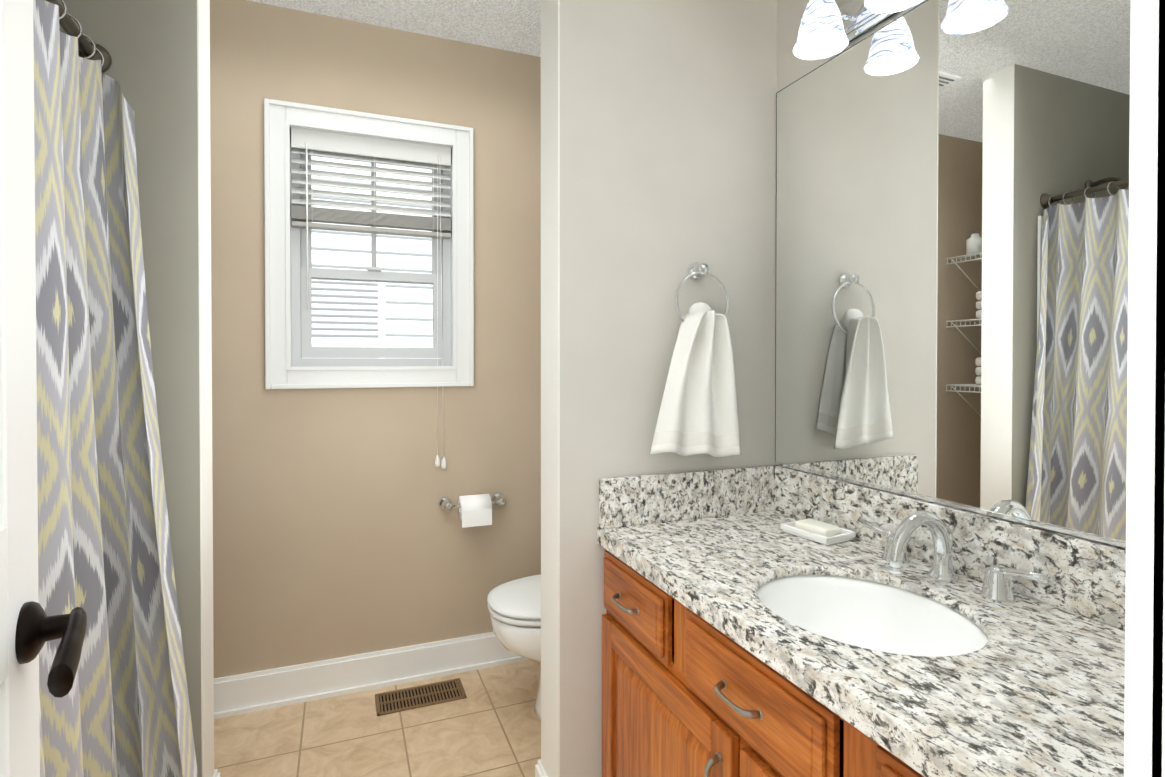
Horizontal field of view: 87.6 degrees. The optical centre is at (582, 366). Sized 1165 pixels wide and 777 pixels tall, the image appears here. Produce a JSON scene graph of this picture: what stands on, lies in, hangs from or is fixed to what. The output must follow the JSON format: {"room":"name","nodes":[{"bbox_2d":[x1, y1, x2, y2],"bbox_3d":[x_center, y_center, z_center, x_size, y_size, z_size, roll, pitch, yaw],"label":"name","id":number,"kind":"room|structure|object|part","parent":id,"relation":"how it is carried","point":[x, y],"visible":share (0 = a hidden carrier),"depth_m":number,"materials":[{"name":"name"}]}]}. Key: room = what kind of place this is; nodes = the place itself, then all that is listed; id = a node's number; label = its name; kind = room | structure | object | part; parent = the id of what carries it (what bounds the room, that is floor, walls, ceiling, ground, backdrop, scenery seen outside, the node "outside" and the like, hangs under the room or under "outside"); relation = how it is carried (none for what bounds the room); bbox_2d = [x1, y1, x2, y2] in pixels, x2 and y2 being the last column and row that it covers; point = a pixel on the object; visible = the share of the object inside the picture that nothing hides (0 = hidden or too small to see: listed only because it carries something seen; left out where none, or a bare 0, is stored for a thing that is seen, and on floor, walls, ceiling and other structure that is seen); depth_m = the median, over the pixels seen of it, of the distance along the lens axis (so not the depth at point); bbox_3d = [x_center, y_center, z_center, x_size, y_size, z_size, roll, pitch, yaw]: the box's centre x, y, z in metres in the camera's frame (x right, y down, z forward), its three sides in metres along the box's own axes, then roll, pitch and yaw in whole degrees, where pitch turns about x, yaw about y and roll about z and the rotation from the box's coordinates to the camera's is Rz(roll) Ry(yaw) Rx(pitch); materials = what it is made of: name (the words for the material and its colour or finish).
{"room":"bathroom","nodes":[
{"label":"bathroom","id":0,"kind":"room"},
{"bbox_2d":[58,0,201,776],"bbox_3d":[-1.349,-0.028,1.359,0.870,2.440,0.130,0,1,-22],"label":"wall","id":1,"kind":"structure","parent":0,"point":[150,46],"depth_m":1.44,"materials":[{"name":"beige paint"}]},
{"bbox_2d":[33,0,197,776],"bbox_3d":[-0.743,0.169,0.714,0.252,1.789,1.518,0,1,-22],"label":"shower curtain","id":2,"kind":"object","parent":1,"relation":"attached to","point":[121,708],"visible":0.67,"depth_m":1.31,"materials":[{"name":"multicoloured fabric"}]},
{"bbox_2d":[213,769,220,776],"bbox_3d":[-1.323,1.128,1.451,0.818,0.125,0.056,0,1,-22],"label":"baseboard","id":3,"kind":"structure","parent":1,"relation":"attached to","point":[216,774],"depth_m":1.60,"materials":[{"name":"white"}]},
{"bbox_2d":[210,0,540,677],"bbox_3d":[-0.975,-0.037,2.218,2.680,2.440,0.100,0,1,-22],"label":"wall","id":4,"kind":"structure","parent":0,"point":[338,531],"depth_m":2.23,"materials":[{"name":"beige paint"}]},
{"bbox_2d":[264,98,473,388],"bbox_3d":[-0.780,-0.423,2.279,0.722,1.000,0.124,0,1,-22],"label":"window","id":5,"kind":"structure","parent":4,"relation":"in","point":[294,359],"depth_m":2.24,"materials":[{"name":"white wood"}]},
{"bbox_2d":[291,127,450,468],"bbox_3d":[-0.771,-0.225,2.257,0.558,1.240,0.065,0,1,-22],"label":"window blinds","id":6,"kind":"object","parent":5,"relation":"attached to","point":[339,144],"visible":0.98,"depth_m":2.25,"materials":[{"name":"white plastic"}]},
{"bbox_3d":[-0.793,-0.424,2.312,0.436,0.714,0.029,0,1,-22],"label":"window glass panes","id":7,"kind":"part","parent":5,"relation":"part of","materials":[{"name":"clear glass"}]},
{"bbox_2d":[214,632,528,718],"bbox_3d":[-0.849,1.121,2.210,2.260,0.125,0.028,0,1,-22],"label":"baseboard","id":8,"kind":"structure","parent":4,"relation":"attached to","point":[243,693],"depth_m":2.21,"materials":[{"name":"white"}]},
{"bbox_2d":[438,492,505,527],"bbox_3d":[-0.414,0.545,2.333,0.260,0.108,0.110,0,1,-22],"label":"toilet paper holder","id":9,"kind":"object","parent":4,"relation":"attached to","point":[474,510],"visible":1,"depth_m":2.29,"materials":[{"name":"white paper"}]},
{"bbox_2d":[214,660,540,776],"bbox_3d":[-0.409,1.222,0.806,2.680,0.050,3.165,0,1,-22],"label":"floor","id":10,"kind":"structure","parent":0,"point":[489,725],"depth_m":1.95,"materials":[{"name":"beige tile"}]},
{"bbox_2d":[375,678,466,715],"bbox_3d":[-0.580,1.180,2.177,0.305,0.006,0.140,0,1,-22],"label":"floor vent","id":11,"kind":"object","parent":10,"relation":"in","point":[395,701],"visible":1,"depth_m":2.17,"materials":[{"name":"brown metal"}]},
{"bbox_2d":[487,574,540,719],"bbox_3d":[0.009,0.822,2.133,0.685,0.723,0.490,0,1,-22],"label":"toilet","id":12,"kind":"object","parent":10,"relation":"on","point":[514,607],"visible":0.25,"depth_m":1.95,"materials":[{"name":"white ceramic"}]},
{"bbox_2d":[597,465,1125,776],"bbox_3d":[0.505,0.734,1.068,0.579,0.920,1.210,0,1,-22],"label":"vanity cabinet","id":13,"kind":"object","parent":10,"relation":"on","point":[745,635],"visible":0.98,"depth_m":1.07,"materials":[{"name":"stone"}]},
{"bbox_2d":[780,519,855,544],"bbox_3d":[0.562,0.390,1.455,0.100,0.030,0.140,0,1,-30],"label":"soap dish","id":14,"kind":"object","parent":13,"relation":"on","point":[824,533],"visible":1,"depth_m":1.42,"materials":[{"name":"white ceramic"}]},
{"bbox_2d":[859,510,1049,602],"bbox_3d":[0.647,0.341,1.156,0.164,0.136,0.385,0,1,-22],"label":"faucet","id":15,"kind":"object","parent":13,"relation":"on","point":[892,565],"depth_m":1.15,"materials":[{"name":"silver metal"}]},
{"bbox_2d":[247,0,540,56],"bbox_3d":[-0.409,-1.268,0.781,2.680,0.050,3.165,0,1,-22],"label":"ceiling","id":16,"kind":"structure","parent":0,"point":[511,25],"depth_m":2.18,"materials":[{"name":"white paint"}]},
{"bbox_2d":[560,0,776,776],"bbox_3d":[0.222,-0.032,1.676,0.654,2.440,0.140,0,1,-22],"label":"wall","id":17,"kind":"structure","parent":0,"point":[667,143],"depth_m":1.57,"materials":[{"name":"beige paint"}]},
{"bbox_2d":[197,0,559,776],"bbox_3d":[-0.513,-0.092,1.539,0.910,2.314,0.134,0,1,-2],"label":"trim","id":18,"kind":"structure","parent":17,"relation":"attached to","point":[551,386],"depth_m":1.53,"materials":[{"name":"white paint"}]},
{"bbox_2d":[535,759,547,776],"bbox_3d":[0.163,1.125,1.745,0.642,0.125,0.046,0,1,-22],"label":"baseboard","id":19,"kind":"structure","parent":17,"relation":"attached to","point":[539,770],"depth_m":1.62,"materials":[{"name":"white"}]},
{"bbox_2d":[650,262,740,456],"bbox_3d":[0.299,-0.019,1.582,0.268,0.521,0.091,0,1,-22],"label":"towel ring","id":20,"kind":"object","parent":17,"relation":"attached to","point":[698,413],"visible":1,"depth_m":1.57,"materials":[{"name":"white fabric"}]},
{"bbox_2d":[777,0,1122,547],"bbox_3d":[0.670,-0.030,1.572,0.100,2.440,2.315,0,1,-22],"label":"wall","id":21,"kind":"structure","parent":0,"point":[791,67],"depth_m":1.67,"materials":[{"name":"beige paint"}]},
{"bbox_2d":[793,0,922,59],"bbox_3d":[0.655,-0.810,1.222,0.178,0.144,0.600,0,1,-22],"label":"sconce","id":22,"kind":"object","parent":21,"relation":"attached to","point":[828,28],"visible":1,"depth_m":1.39,"materials":[{"name":"white glass"}]},
{"bbox_2d":[774,0,1130,547],"bbox_3d":[0.762,-0.243,1.186,0.009,1.051,1.154,0,1,-22],"label":"mirror","id":23,"kind":"object","parent":21,"relation":"attached to","point":[952,223],"visible":1,"depth_m":1.20,"materials":[{"name":"grey mirror"}]},
{"bbox_3d":[-0.059,-0.016,0.101,2.340,2.440,0.120,0,1,-22],"label":"wall","id":24,"kind":"structure","parent":0,"visible":0},
{"bbox_2d":[0,0,86,776],"bbox_3d":[-0.412,0.181,0.353,0.125,2.018,0.611,0,1,-31],"label":"entry door","id":25,"kind":"structure","parent":24,"relation":"in","point":[29,627],"depth_m":0.56,"materials":[{"name":"white"}]},
{"bbox_2d":[1124,0,1164,776],"bbox_3d":[0.044,0.149,0.150,0.737,2.110,0.141,0,1,-22],"label":"door frame","id":26,"kind":"structure","parent":24,"relation":"attached to","point":[1144,722],"depth_m":0.31,"materials":[{"name":"white"}]},
{"label":"outside","id":27,"kind":"structure","parent":0,"visible":0},
{"bbox_2d":[311,156,432,347],"bbox_3d":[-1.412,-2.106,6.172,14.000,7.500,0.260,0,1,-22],"label":"window glass","id":28,"kind":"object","parent":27,"point":[389,303],"depth_m":5.83,"materials":[{"name":"white"}]}
]}

